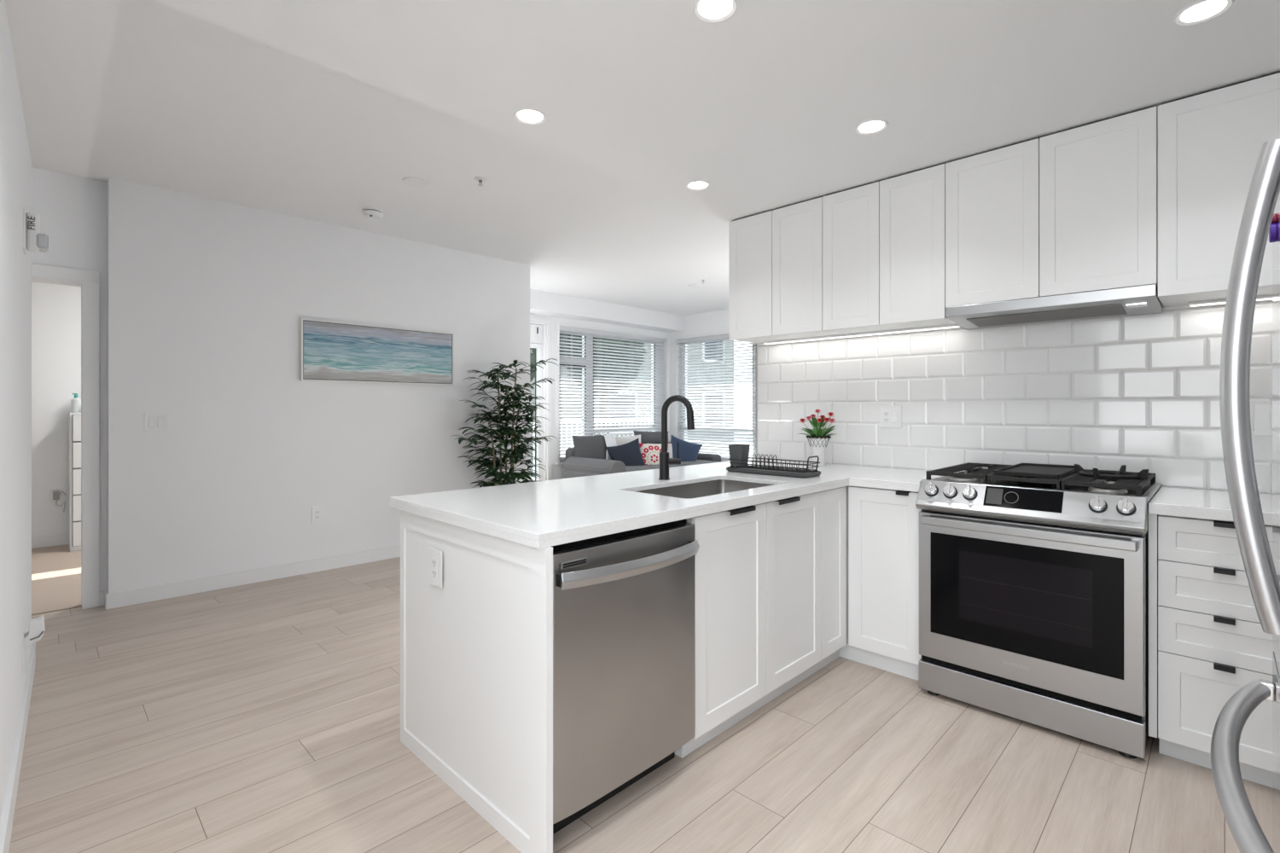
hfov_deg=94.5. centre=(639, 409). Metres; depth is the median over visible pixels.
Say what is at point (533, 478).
balcony railing
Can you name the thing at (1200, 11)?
recessed light
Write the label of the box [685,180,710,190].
recessed light
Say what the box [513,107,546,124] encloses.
recessed light
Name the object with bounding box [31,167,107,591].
wall
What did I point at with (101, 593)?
baseboard
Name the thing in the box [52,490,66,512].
plug adapter
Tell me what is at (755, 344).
trim
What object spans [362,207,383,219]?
smoke detector
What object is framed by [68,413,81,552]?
dresser
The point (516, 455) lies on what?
potted plant
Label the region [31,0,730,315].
ceiling
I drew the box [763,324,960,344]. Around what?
strip light
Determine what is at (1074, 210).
upper cabinet
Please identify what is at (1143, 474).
grate
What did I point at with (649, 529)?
control panel
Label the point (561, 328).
blind
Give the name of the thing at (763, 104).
ceiling
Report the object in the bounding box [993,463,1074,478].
griddle
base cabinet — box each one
[674,491,821,758]
[810,485,921,680]
[1148,513,1274,787]
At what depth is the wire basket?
3.05 m
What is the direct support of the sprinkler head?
attached to the ceiling at (189, 104)
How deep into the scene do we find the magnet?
1.15 m
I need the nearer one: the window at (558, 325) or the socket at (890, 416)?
the socket at (890, 416)
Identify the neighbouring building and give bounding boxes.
[529,340,733,459]
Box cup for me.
[728,444,750,466]
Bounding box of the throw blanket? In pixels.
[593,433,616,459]
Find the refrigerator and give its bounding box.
[1210,135,1279,852]
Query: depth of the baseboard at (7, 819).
1.95 m
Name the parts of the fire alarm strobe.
plate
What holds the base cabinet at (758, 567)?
on the floor
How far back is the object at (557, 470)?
7.83 m
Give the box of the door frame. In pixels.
[31,263,99,609]
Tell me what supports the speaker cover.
attached to the ceiling at (189, 104)
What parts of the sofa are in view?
arm, backrest, backrest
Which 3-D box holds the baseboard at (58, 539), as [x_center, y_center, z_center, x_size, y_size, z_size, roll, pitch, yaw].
[-4.895,1.199,5.879,0.014,0.100,4.900,0,0,45]
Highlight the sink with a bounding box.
[635,479,773,499]
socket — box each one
[49,488,62,502]
[311,506,322,523]
[429,547,442,588]
[879,406,901,428]
[883,411,889,422]
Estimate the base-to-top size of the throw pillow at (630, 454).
0.546 m
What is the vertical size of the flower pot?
0.334 m
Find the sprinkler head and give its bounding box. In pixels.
[474,176,486,186]
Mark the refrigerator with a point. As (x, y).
(1262, 569)
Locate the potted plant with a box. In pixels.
[450,358,558,488]
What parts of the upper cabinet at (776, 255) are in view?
door, door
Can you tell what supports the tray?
on the dish rack
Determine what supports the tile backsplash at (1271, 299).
attached to the tiled wall
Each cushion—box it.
[571,434,606,459]
[614,434,640,446]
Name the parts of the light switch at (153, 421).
rocker frame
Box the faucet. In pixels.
[658,395,694,480]
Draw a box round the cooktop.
[919,471,1161,503]
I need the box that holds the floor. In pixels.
[8,544,1272,852]
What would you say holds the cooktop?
in the gas range
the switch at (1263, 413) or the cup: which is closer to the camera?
the switch at (1263, 413)
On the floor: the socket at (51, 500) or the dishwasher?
the dishwasher
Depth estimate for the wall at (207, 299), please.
4.30 m
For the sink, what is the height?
0.204 m
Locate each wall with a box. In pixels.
[0,0,31,823]
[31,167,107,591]
[31,281,81,537]
[107,177,529,593]
[529,289,683,332]
[670,308,728,460]
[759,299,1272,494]
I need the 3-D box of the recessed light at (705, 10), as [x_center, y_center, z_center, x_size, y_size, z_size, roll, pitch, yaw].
[0.224,-1.195,1.760,0.134,0.006,0.134,0,0,45]
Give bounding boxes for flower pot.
[798,409,836,466]
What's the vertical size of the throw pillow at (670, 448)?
0.388 m
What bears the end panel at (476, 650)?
on the floor
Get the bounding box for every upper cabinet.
[728,196,842,343]
[822,162,956,334]
[945,105,1157,307]
[1157,71,1279,307]
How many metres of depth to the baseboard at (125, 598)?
4.19 m
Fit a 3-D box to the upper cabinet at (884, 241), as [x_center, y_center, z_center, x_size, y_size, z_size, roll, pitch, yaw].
[1.367,-0.819,3.201,0.637,0.758,0.348,0,0,45]
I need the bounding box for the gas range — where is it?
[915,462,1161,759]
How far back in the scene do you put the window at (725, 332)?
9.24 m
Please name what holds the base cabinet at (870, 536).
on the floor
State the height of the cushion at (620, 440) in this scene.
0.468 m
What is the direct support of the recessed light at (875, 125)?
in the ceiling at (763, 104)
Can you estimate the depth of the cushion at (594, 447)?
7.59 m
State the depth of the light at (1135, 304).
2.43 m
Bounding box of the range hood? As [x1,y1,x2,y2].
[945,284,1162,329]
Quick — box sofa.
[563,442,722,478]
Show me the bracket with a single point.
(37, 629)
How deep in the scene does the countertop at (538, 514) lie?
2.21 m
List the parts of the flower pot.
pot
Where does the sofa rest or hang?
on the floor
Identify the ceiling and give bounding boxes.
[4,0,1279,221]
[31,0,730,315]
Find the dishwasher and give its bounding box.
[551,518,699,834]
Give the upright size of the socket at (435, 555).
0.125 m
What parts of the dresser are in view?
drawer, drawer, drawer, drawer, drawer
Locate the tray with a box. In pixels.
[726,465,820,477]
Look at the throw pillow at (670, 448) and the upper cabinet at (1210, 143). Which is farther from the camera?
the throw pillow at (670, 448)
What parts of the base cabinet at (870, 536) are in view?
door, door, pull handle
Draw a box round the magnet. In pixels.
[1268,213,1277,242]
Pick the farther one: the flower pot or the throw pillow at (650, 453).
the throw pillow at (650, 453)
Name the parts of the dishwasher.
handle mount, toe plate, bar handle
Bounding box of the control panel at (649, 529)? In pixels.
[551,518,686,552]
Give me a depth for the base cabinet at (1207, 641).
2.03 m
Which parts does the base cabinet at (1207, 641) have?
filler panel, drawer, drawer, drawer, drawer, pull handle, pull handle, pull handle, pull handle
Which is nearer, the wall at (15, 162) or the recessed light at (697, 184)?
the wall at (15, 162)
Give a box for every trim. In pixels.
[31,605,81,616]
[755,343,756,457]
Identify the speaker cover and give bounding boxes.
[402,176,428,187]
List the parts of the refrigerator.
handle, handle, handle mount, freezer drawer, door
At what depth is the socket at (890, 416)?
3.37 m
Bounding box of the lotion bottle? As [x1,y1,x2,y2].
[70,393,81,413]
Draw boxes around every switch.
[144,413,168,431]
[1254,404,1272,436]
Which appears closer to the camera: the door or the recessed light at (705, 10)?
the recessed light at (705, 10)
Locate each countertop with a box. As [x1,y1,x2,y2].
[389,459,941,549]
[1148,486,1272,525]
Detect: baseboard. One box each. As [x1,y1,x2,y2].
[0,642,35,852]
[31,533,68,548]
[99,590,104,606]
[104,545,400,609]
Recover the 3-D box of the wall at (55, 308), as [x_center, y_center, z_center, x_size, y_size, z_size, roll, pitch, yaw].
[-4.900,-0.101,5.955,0.100,2.700,5.000,0,0,45]
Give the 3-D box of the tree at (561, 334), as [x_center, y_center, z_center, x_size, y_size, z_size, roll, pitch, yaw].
[-1.035,-0.769,16.358,2.579,5.251,2.513,0,0,45]
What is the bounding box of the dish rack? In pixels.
[726,453,820,477]
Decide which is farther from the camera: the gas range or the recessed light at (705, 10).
the gas range
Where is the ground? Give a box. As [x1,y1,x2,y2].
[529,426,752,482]
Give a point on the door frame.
(89, 281)
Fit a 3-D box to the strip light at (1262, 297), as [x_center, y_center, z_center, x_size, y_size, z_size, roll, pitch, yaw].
[2.382,-0.433,2.255,0.044,0.016,0.146,0,0,45]
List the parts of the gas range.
knob, knob, burner, knob, handle, drawer, oven door, control panel, knob, burner, burner, knob, handle mount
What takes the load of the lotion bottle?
on the dresser
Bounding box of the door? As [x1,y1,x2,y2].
[529,316,552,481]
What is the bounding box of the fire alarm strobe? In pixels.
[22,207,48,254]
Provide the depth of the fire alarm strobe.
2.38 m
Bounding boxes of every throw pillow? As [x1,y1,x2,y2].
[605,438,645,465]
[639,443,668,465]
[646,443,672,458]
[670,435,702,461]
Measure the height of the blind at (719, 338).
1.808 m
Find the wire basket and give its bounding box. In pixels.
[728,457,820,472]
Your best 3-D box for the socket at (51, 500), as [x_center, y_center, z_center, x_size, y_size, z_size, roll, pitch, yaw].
[-5.353,0.794,5.418,0.008,0.120,0.080,0,0,45]
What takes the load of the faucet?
on the countertop at (538, 514)
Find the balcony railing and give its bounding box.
[529,419,651,480]
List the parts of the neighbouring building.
pane, pane, pane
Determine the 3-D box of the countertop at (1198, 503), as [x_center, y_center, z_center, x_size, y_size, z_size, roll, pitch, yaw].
[2.413,0.353,1.960,1.062,0.039,0.633,0,0,45]
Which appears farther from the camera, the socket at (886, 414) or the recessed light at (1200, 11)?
the socket at (886, 414)
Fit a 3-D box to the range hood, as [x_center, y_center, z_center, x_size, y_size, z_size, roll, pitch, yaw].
[1.862,-0.453,2.699,0.766,0.075,0.332,0,0,45]
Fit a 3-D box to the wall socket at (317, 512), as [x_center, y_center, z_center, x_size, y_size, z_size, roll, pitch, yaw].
[-2.485,0.811,4.552,0.008,0.125,0.078,0,0,45]
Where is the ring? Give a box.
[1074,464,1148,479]
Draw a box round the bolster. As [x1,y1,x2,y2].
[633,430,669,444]
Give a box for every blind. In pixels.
[559,325,665,460]
[677,334,756,459]
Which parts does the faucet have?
lever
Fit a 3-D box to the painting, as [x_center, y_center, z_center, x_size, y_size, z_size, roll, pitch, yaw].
[-2.124,-0.450,4.899,0.034,0.472,1.238,0,0,45]
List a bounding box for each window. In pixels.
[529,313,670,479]
[556,322,669,465]
[674,331,755,461]
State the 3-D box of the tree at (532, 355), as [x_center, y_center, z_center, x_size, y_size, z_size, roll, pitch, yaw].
[-3.341,-1.254,14.548,3.066,6.218,3.143,0,0,45]
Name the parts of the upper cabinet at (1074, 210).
door, door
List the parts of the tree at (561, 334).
crown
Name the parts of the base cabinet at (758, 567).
door, pull handle, pull handle, door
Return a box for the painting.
[300,318,453,385]
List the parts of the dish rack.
handle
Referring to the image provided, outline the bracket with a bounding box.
[22,609,45,673]
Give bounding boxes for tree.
[529,348,535,382]
[560,333,646,433]
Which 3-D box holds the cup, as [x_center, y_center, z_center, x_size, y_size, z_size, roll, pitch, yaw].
[0.535,0.248,3.187,0.092,0.112,0.092,0,0,45]
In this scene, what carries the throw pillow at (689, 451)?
on the sofa
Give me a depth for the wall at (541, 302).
7.98 m
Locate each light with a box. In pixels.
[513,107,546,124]
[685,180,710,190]
[692,0,738,22]
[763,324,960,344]
[855,118,888,134]
[1125,302,1147,308]
[1173,0,1234,25]
[1188,298,1226,307]
[1256,294,1272,301]
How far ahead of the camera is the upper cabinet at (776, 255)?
3.51 m
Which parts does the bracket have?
mounting plate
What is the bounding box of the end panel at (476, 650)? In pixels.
[400,510,552,852]
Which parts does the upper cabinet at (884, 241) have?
door, door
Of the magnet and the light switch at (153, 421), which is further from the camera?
the light switch at (153, 421)
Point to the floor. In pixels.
(264, 717)
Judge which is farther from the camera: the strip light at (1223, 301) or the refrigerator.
the strip light at (1223, 301)

